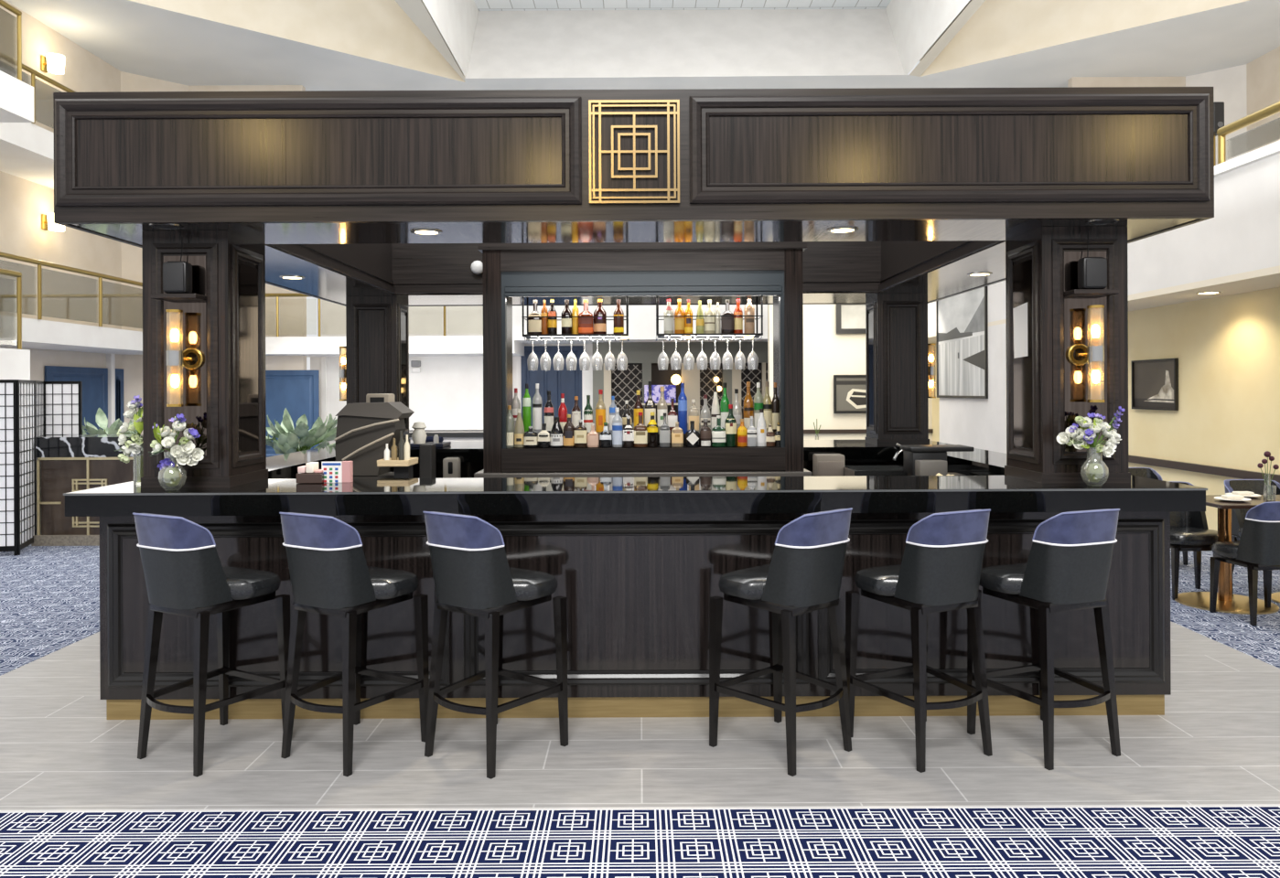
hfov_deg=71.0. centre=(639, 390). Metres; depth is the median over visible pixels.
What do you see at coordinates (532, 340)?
wine glass
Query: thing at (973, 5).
ceiling
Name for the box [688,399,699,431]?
liquor bottle
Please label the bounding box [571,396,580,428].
liquor bottle
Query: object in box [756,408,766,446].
liquor bottle
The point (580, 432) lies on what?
liquor bottle
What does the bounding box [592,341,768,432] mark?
lattice wine rack
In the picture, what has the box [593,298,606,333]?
liquor bottle
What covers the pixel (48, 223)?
sconce
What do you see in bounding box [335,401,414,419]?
hood
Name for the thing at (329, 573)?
bar stool
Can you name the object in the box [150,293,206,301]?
shelf
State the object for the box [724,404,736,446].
liquor bottle
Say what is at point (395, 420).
power cable
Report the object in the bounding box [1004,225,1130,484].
pillar
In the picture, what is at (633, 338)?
shelf
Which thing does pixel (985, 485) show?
countertop
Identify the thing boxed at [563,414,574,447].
liquor bottle
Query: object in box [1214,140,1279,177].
trim
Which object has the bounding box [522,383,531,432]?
liquor bottle
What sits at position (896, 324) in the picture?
pillar
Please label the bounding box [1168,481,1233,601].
dining chair
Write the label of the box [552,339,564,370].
wine glass
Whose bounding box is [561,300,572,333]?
liquor bottle
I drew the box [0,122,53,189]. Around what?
balcony
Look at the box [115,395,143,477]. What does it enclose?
flower bouquet
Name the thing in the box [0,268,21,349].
gallery railing
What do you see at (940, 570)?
bar stool
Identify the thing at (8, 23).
gallery railing
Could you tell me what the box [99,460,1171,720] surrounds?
bar
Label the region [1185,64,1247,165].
wall
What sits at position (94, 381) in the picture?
door
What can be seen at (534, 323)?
liquor bottle
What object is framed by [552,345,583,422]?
door
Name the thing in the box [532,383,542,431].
liquor bottle
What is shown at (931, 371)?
wall sconce
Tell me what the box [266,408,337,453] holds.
potted plant
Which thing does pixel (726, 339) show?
wine glass
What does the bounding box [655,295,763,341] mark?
shelf
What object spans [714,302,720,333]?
liquor bottle
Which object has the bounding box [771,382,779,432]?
liquor bottle
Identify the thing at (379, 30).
wall
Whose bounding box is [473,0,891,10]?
ceiling
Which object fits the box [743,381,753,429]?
liquor bottle
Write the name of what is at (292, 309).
wall
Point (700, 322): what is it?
liquor bottle
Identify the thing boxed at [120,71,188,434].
wall
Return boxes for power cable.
[333,419,398,441]
[341,432,394,461]
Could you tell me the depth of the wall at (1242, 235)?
8.44 m
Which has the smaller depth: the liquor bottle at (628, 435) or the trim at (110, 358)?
the liquor bottle at (628, 435)
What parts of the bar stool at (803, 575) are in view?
leg, seat, foot rail, foot rail, leg, seat frame, leg, foot rail, foot rail, leg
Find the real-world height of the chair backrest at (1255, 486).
0.124 m
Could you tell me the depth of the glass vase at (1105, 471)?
4.12 m
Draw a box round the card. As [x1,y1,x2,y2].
[321,461,353,483]
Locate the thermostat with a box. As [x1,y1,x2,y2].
[410,360,420,372]
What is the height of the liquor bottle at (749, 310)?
0.256 m
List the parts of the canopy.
recessed downlight, fascia panel, recessed downlight, panel molding, fascia panel, bar canopy, molding, molding, recessed downlight, fascia panel, panel molding, recessed downlight, recessed downlight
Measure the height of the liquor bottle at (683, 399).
0.349 m
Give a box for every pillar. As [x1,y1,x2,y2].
[140,230,268,487]
[345,296,410,448]
[865,293,929,445]
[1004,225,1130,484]
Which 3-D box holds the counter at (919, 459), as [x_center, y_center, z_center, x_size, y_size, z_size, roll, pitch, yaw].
[1.879,0.931,5.630,0.394,1.160,0.340,0,0,0]
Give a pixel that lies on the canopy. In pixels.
(424, 231)
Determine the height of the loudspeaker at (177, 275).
0.282 m
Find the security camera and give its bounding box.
[470,260,482,274]
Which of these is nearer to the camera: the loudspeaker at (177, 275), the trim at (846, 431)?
the loudspeaker at (177, 275)
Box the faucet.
[892,443,903,465]
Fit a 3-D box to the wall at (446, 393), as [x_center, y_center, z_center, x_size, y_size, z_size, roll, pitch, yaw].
[-5.748,0.072,22.550,5.069,1.850,0.060,0,0,0]
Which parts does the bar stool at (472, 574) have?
leg, foot rail, foot rail, leg, seat frame, leg, foot rail, foot rail, seat, leg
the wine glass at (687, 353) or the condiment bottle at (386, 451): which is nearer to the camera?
the condiment bottle at (386, 451)
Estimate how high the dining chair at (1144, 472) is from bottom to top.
0.804 m
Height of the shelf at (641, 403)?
0.044 m
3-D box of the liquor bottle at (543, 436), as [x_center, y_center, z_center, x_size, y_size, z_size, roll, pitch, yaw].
[-0.640,0.299,5.989,0.086,0.158,0.086,0,0,0]
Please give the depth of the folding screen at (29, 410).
8.66 m
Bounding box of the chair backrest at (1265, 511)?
[1246,501,1279,521]
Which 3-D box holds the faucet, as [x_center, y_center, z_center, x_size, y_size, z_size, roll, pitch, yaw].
[1.990,0.492,6.861,0.190,0.176,0.055,0,0,-36]
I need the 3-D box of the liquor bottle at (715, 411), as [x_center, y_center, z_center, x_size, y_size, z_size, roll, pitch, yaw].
[0.520,0.137,6.169,0.062,0.318,0.063,0,0,0]
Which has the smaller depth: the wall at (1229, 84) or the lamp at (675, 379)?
the wall at (1229, 84)
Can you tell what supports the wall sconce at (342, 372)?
attached to the pillar at (377, 328)
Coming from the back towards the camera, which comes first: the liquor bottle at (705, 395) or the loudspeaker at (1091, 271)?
the liquor bottle at (705, 395)
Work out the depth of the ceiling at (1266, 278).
8.48 m
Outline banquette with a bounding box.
[266,453,284,457]
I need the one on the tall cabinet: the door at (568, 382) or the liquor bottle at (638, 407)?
the liquor bottle at (638, 407)
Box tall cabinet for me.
[473,241,812,477]
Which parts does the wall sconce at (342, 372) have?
bulb, bulb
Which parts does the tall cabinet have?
rail, cornice, rail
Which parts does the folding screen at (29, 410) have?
paper panel, frame rail, frame rail, frame post, frame post, paper panel, frame rail, frame rail, frame post, frame post, paper panel, frame rail, frame post, frame post, paper panel, frame rail, frame post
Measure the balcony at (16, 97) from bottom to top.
0.530 m
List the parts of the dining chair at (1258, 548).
leg, seat, seat frame, leg, leg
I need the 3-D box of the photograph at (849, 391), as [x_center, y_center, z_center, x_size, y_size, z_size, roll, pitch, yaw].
[4.247,0.072,17.922,0.751,0.769,0.035,0,0,0]
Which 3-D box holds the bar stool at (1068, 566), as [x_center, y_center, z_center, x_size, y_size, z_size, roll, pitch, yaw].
[1.740,0.995,3.810,0.444,1.034,0.500,0,0,-21]
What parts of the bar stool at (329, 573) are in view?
leg, foot rail, foot rail, leg, seat frame, leg, foot rail, foot rail, seat, leg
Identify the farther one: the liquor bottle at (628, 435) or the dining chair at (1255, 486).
the dining chair at (1255, 486)
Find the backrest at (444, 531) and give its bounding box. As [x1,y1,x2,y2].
[424,511,503,548]
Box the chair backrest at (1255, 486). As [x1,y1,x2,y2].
[1224,479,1279,494]
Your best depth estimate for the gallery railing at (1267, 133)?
7.63 m
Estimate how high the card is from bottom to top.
0.104 m
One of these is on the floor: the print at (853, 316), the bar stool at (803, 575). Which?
the bar stool at (803, 575)
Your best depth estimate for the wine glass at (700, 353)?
6.01 m
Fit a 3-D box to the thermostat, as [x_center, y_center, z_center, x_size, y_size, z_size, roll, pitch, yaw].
[-5.614,-0.602,22.475,0.229,0.297,0.110,0,0,0]
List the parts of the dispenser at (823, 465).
plate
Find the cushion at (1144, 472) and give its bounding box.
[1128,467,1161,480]
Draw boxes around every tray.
[376,457,418,478]
[409,434,451,447]
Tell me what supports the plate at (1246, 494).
on the dining table
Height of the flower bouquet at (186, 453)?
0.323 m
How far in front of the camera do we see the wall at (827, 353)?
18.00 m
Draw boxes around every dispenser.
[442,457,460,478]
[812,453,844,476]
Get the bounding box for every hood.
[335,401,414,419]
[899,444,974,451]
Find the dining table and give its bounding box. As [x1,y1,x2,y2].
[1174,494,1279,614]
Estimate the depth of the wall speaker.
16.22 m
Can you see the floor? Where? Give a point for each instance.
(1216, 740)
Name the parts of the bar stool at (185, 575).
leg, foot rail, foot rail, leg, seat frame, leg, foot rail, seat, foot rail, leg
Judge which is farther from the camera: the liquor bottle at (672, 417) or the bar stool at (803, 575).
the liquor bottle at (672, 417)
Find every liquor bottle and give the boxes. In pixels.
[506,405,514,447]
[511,387,520,433]
[514,408,524,447]
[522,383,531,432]
[523,426,537,447]
[527,300,541,334]
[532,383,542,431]
[537,423,549,447]
[541,300,548,333]
[544,390,554,434]
[547,299,557,333]
[549,417,563,447]
[558,393,567,432]
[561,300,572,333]
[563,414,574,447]
[571,299,578,333]
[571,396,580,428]
[573,419,587,447]
[578,299,593,333]
[583,395,592,433]
[587,423,599,447]
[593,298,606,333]
[595,389,605,434]
[599,422,611,447]
[609,396,617,434]
[612,408,623,447]
[613,299,623,333]
[622,400,632,432]
[622,416,634,447]
[633,390,643,429]
[634,412,647,447]
[645,381,656,426]
[646,411,658,447]
[656,387,667,433]
[659,412,670,447]
[664,298,674,333]
[667,398,677,433]
[671,421,683,447]
[674,298,684,333]
[677,383,687,433]
[684,299,692,333]
[685,420,699,447]
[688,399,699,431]
[696,301,704,333]
[699,394,710,429]
[699,419,711,446]
[704,300,715,333]
[710,387,720,430]
[711,415,726,446]
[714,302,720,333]
[720,300,734,333]
[720,382,730,428]
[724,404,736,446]
[732,388,742,426]
[733,298,742,333]
[736,419,747,446]
[743,296,754,333]
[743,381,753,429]
[747,416,756,446]
[753,382,763,429]
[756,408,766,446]
[763,381,772,428]
[765,423,774,446]
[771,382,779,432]
[774,422,780,446]
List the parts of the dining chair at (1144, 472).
leg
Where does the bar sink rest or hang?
on the floor
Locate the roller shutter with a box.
[501,270,784,287]
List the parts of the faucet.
spout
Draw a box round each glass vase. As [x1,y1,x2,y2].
[133,436,140,484]
[158,451,186,491]
[1080,447,1108,486]
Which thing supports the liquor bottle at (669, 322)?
on the shelf at (733, 336)
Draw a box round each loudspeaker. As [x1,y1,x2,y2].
[162,235,192,293]
[1077,230,1107,289]
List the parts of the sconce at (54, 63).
plate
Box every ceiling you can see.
[5,0,1279,90]
[394,0,464,81]
[466,9,904,78]
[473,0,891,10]
[909,0,985,76]
[927,265,1279,343]
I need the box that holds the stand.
[419,443,435,478]
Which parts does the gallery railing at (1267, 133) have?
post, rail, glass panel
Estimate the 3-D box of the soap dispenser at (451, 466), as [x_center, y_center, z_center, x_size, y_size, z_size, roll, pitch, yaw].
[-1.459,0.631,6.950,0.121,0.221,0.120,0,0,0]
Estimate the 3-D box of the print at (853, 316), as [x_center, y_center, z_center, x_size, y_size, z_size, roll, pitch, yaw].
[4.341,-1.476,17.925,0.642,0.477,0.001,0,0,0]
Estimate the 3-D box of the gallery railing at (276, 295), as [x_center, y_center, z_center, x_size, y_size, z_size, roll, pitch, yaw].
[-6.973,-1.758,20.850,6.871,1.022,0.083,0,0,0]
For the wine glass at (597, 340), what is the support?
hanging from the shelf at (539, 337)
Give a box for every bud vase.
[813,419,820,440]
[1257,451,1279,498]
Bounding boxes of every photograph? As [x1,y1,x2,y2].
[833,375,866,413]
[935,286,988,398]
[1131,358,1178,410]
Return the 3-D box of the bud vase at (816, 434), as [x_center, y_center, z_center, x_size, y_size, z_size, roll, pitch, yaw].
[2.667,0.597,13.500,0.121,0.340,0.058,0,0,0]
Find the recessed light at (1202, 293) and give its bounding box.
[1195,291,1221,294]
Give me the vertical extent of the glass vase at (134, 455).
0.240 m
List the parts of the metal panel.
frame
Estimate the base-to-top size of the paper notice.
0.270 m
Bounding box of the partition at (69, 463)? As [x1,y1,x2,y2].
[31,434,143,546]
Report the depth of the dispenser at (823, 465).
6.84 m
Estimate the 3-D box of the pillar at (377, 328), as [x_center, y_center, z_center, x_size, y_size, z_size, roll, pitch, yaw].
[-2.153,-0.149,7.387,0.428,1.219,0.394,0,0,0]
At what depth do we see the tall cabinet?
5.90 m
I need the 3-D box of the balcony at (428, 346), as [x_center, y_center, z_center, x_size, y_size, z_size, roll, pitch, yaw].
[-6.657,-1.049,21.650,7.496,0.400,1.900,0,0,0]
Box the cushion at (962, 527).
[907,509,989,545]
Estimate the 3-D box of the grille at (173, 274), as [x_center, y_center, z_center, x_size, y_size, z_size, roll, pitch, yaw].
[-2.158,-0.525,4.147,0.094,0.128,0.009,0,0,0]
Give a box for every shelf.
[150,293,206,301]
[521,291,630,341]
[641,403,677,405]
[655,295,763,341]
[1064,289,1119,296]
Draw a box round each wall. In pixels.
[0,0,121,381]
[0,347,30,380]
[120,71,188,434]
[128,0,464,82]
[188,85,306,370]
[310,356,483,430]
[319,299,592,444]
[421,0,464,76]
[422,0,478,78]
[767,304,932,441]
[885,0,969,75]
[919,0,971,62]
[920,0,1249,76]
[927,153,1279,453]
[931,287,1279,530]
[1067,76,1185,87]
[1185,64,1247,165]
[1246,46,1279,152]
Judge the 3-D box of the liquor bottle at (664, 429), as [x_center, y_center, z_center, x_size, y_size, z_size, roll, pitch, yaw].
[0.166,0.262,5.989,0.073,0.225,0.073,0,0,0]
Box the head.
[411,421,426,443]
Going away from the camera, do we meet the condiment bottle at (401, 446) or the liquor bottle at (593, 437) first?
the condiment bottle at (401, 446)
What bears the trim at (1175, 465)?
attached to the wall at (1227, 348)
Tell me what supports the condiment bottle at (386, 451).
on the tray at (402, 468)
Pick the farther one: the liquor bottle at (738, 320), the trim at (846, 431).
the trim at (846, 431)
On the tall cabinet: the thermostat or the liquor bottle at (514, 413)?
the liquor bottle at (514, 413)
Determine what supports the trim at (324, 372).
attached to the wall at (446, 393)
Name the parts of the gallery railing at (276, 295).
post, rail, post, post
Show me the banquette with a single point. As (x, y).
(267, 455)
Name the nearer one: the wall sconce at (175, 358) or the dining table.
the wall sconce at (175, 358)
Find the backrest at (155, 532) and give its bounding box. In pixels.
[134,513,214,549]
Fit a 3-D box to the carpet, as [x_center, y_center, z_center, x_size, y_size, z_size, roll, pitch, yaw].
[0.007,1.544,8.500,28.000,0.051,29.000,0,0,0]
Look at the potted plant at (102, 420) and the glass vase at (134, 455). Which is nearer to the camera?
the glass vase at (134, 455)
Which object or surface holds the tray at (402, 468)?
on the station
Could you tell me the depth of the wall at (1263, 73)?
19.95 m
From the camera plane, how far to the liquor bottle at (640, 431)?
5.95 m
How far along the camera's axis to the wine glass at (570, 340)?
6.01 m
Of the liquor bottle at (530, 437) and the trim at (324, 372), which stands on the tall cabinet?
the liquor bottle at (530, 437)
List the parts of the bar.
panel molding, panel, panel, kick plate, panel molding, panel molding, panel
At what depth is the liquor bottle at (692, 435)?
5.95 m
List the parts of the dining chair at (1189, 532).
leg, seat frame, seat, leg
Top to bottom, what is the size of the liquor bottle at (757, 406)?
0.349 m
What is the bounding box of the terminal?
[334,401,414,478]
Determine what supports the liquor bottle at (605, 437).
on the tall cabinet
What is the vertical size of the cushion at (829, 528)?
0.132 m
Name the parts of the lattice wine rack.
post, post, post, panel, post, post, post, post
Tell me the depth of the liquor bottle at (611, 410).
6.15 m
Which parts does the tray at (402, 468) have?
leg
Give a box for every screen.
[0,379,82,555]
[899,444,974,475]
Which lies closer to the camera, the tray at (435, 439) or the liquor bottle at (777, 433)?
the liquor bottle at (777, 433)
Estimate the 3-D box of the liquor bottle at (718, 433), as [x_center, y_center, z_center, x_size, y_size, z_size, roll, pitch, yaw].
[0.526,0.270,5.989,0.092,0.207,0.092,0,0,0]
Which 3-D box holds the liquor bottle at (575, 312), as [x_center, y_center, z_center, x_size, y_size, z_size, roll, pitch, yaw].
[-0.436,-0.497,6.050,0.043,0.244,0.043,0,0,0]
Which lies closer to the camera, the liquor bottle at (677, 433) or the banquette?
the liquor bottle at (677, 433)
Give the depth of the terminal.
5.15 m
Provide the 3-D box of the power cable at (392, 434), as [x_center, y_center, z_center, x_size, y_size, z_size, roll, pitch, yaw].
[-1.550,0.320,5.100,0.309,0.164,0.024,0,0,6]
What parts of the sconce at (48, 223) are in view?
plate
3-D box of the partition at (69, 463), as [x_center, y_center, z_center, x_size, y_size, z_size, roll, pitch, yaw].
[-5.351,1.004,9.235,1.412,1.082,0.630,0,0,0]
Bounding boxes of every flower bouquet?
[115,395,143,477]
[148,413,204,484]
[1056,406,1125,479]
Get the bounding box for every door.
[44,365,107,434]
[115,368,124,425]
[265,370,319,453]
[520,345,552,433]
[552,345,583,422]
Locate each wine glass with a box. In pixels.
[527,339,537,370]
[539,339,550,370]
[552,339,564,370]
[565,339,577,370]
[579,339,590,370]
[591,339,602,370]
[604,339,615,370]
[616,339,627,370]
[657,339,668,369]
[670,339,681,369]
[683,339,694,369]
[696,339,707,369]
[709,338,720,369]
[721,338,732,369]
[734,338,745,369]
[747,338,758,369]
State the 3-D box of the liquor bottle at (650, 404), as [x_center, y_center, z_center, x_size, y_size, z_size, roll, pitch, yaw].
[0.070,0.117,6.170,0.077,0.362,0.076,0,0,0]
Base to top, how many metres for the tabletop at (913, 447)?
0.029 m
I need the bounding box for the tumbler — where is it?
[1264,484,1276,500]
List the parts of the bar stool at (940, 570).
leg, seat, foot rail, foot rail, leg, seat frame, leg, foot rail, foot rail, leg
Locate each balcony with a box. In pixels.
[0,70,34,122]
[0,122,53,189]
[0,316,142,354]
[265,335,524,357]
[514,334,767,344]
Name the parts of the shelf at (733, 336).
hanger rod, hanger rod, guard rail, hanger rod, hanger rod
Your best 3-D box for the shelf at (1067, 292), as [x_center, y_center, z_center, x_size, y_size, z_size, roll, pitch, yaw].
[2.111,-0.458,4.194,0.210,0.022,0.109,0,0,0]
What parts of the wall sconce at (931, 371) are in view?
bulb, bulb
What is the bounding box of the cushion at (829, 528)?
[776,508,851,547]
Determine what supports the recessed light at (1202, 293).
in the ceiling at (1266, 278)
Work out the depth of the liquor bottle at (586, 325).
6.00 m
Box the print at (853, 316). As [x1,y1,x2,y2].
[840,304,865,328]
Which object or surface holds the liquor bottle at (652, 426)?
on the tall cabinet
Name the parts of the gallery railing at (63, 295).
glass panel, post, glass panel, rail, post, glass panel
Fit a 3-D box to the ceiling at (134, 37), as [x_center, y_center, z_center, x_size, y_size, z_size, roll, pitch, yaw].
[0.565,-7.403,12.850,27.200,0.001,19.700,0,0,0]
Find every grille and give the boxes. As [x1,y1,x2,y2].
[162,263,183,290]
[1086,258,1107,286]
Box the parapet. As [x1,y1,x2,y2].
[512,304,767,335]
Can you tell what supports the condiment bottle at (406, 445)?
on the tray at (402, 468)
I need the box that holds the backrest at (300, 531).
[280,512,360,548]
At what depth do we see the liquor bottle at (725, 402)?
6.14 m
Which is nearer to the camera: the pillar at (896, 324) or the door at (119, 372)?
the pillar at (896, 324)
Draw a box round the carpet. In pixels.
[0,544,1279,877]
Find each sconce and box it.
[40,53,64,74]
[41,213,64,231]
[165,309,204,407]
[338,346,346,400]
[927,344,935,397]
[1066,304,1104,402]
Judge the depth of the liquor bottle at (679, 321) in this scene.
6.02 m
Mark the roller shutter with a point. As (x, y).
(552, 278)
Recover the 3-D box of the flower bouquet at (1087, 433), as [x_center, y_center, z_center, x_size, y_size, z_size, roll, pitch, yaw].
[2.077,0.241,4.108,0.313,0.337,0.099,0,0,0]
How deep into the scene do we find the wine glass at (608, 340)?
6.01 m
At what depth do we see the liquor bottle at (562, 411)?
6.15 m
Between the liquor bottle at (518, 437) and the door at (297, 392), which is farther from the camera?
the door at (297, 392)
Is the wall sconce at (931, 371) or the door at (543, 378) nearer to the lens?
the wall sconce at (931, 371)
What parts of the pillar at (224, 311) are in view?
panel, molding, molding, panel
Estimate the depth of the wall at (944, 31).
19.44 m
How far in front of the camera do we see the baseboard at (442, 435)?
22.48 m
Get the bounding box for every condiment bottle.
[384,443,389,460]
[390,438,397,460]
[397,430,404,460]
[404,434,409,460]
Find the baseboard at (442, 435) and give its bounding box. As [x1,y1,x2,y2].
[408,432,483,437]
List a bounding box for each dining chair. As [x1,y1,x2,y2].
[1128,467,1188,565]
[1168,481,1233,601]
[1209,501,1279,625]
[1224,479,1279,574]
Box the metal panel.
[588,99,679,204]
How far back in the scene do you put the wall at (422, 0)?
19.83 m
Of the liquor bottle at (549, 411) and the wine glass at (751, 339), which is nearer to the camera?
the wine glass at (751, 339)
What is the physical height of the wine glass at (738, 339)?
0.205 m
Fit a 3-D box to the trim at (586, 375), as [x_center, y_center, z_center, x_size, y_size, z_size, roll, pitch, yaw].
[-1.300,0.326,22.480,0.276,2.400,0.200,0,0,0]
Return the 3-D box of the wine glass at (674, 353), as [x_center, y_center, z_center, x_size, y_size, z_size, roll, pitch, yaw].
[0.242,-0.242,6.030,0.074,0.205,0.074,0,0,0]
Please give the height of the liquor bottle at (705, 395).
0.268 m
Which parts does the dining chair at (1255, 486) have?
leg, seat frame, seat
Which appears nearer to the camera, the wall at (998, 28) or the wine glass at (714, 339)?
the wine glass at (714, 339)
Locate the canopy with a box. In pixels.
[53,86,1214,306]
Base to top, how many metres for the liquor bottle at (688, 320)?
0.238 m
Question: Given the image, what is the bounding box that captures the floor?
[0,621,1279,810]
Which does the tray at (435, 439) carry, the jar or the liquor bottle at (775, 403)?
the jar
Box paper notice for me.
[1012,302,1027,358]
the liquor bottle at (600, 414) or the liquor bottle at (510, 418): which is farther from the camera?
the liquor bottle at (600, 414)
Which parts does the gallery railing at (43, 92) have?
glass panel, post, rail, glass panel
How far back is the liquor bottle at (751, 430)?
5.96 m
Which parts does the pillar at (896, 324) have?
panel, molding, panel, molding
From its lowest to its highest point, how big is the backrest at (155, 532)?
0.132 m
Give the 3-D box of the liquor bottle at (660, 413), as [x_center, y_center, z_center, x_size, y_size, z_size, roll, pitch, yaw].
[0.154,0.135,6.169,0.071,0.324,0.073,0,0,0]
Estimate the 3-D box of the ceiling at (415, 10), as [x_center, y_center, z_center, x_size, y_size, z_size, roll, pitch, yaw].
[-5.076,-7.376,12.231,1.927,0.001,18.463,0,0,0]
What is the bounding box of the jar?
[433,434,439,443]
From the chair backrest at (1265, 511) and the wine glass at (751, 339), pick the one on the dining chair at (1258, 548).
the chair backrest at (1265, 511)
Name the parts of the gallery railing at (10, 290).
glass panel, rail, post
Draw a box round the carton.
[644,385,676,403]
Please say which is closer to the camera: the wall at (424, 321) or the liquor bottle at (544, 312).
the liquor bottle at (544, 312)
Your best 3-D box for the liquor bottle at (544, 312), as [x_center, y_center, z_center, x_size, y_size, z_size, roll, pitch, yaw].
[-0.644,-0.493,6.049,0.043,0.238,0.044,0,0,0]
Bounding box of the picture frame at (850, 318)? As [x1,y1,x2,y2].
[836,304,865,333]
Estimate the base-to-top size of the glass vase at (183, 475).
0.178 m
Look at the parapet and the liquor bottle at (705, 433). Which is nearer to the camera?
the liquor bottle at (705, 433)
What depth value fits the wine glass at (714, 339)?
6.01 m
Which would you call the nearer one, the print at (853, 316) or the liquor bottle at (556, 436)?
the liquor bottle at (556, 436)
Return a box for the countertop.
[63,440,1207,516]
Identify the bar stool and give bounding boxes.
[132,512,290,777]
[279,512,429,776]
[422,511,568,779]
[709,507,852,776]
[845,508,992,773]
[967,508,1120,770]
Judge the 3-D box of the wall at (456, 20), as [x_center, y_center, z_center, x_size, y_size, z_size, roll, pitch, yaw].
[-4.118,-8.544,12.956,0.001,2.326,19.912,0,0,0]
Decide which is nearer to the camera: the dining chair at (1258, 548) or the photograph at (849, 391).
the dining chair at (1258, 548)
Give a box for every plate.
[1214,494,1251,502]
[1225,491,1260,497]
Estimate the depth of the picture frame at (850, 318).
17.93 m
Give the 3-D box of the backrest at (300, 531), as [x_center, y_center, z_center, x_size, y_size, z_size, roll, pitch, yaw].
[-1.318,0.562,3.651,0.344,0.132,0.165,0,0,29]
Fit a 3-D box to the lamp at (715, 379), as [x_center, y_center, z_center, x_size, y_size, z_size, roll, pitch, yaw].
[1.856,-0.267,21.800,0.133,0.140,0.140,0,0,0]
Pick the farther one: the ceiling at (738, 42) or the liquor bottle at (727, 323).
the ceiling at (738, 42)
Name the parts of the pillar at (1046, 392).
panel, molding, panel, molding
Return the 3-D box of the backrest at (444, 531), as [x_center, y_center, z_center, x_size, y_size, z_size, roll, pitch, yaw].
[-0.734,0.559,3.642,0.344,0.132,0.165,0,0,36]
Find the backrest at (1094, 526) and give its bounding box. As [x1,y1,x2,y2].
[1033,508,1118,544]
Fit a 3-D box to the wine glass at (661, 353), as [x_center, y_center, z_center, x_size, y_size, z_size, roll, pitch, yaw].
[0.156,-0.242,6.030,0.074,0.205,0.074,0,0,0]
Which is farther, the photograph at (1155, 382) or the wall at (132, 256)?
the wall at (132, 256)
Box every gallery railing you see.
[0,0,21,81]
[0,251,142,328]
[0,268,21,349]
[16,60,75,129]
[265,293,446,336]
[1216,100,1279,164]
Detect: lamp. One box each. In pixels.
[670,374,680,385]
[713,376,719,382]
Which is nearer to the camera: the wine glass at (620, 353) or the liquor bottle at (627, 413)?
the wine glass at (620, 353)
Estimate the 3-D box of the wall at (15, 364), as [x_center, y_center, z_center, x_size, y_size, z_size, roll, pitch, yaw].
[-10.448,0.484,8.190,2.700,2.170,10.380,0,0,0]
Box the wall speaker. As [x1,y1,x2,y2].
[1213,101,1224,165]
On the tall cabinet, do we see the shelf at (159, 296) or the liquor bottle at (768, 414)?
the liquor bottle at (768, 414)
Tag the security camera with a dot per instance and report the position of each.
(476, 266)
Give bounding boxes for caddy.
[296,462,324,484]
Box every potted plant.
[82,408,137,434]
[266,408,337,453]
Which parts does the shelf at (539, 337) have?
hanger rod, hanger rod, guard rail, hanger rod, hanger rod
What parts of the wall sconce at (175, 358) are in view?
bulb, bulb, plate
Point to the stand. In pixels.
(426, 452)
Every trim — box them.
[0,804,1279,812]
[106,354,115,428]
[321,356,327,443]
[581,355,592,425]
[803,429,933,433]
[1128,454,1279,484]
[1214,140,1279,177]
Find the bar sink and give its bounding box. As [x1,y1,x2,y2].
[843,465,907,476]
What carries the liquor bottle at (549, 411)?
on the tall cabinet
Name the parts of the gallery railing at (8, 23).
glass panel, rail, post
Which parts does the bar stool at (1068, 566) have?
leg, seat, foot rail, foot rail, leg, seat frame, leg, foot rail, foot rail, leg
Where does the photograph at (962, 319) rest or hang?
attached to the wall at (1242, 235)
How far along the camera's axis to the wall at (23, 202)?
18.17 m
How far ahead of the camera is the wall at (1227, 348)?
9.18 m
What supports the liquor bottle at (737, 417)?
on the tall cabinet
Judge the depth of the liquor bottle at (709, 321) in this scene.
6.02 m
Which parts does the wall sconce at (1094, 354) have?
plate, bulb, bulb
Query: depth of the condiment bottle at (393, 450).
5.02 m
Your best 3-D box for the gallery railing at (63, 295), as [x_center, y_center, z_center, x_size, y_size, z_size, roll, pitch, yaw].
[-10.378,-1.742,16.375,0.083,1.022,8.810,0,0,0]
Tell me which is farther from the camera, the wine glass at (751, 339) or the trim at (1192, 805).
the wine glass at (751, 339)
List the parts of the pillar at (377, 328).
panel, molding, panel, molding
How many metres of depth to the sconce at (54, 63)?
17.84 m
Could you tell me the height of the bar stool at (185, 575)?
1.034 m

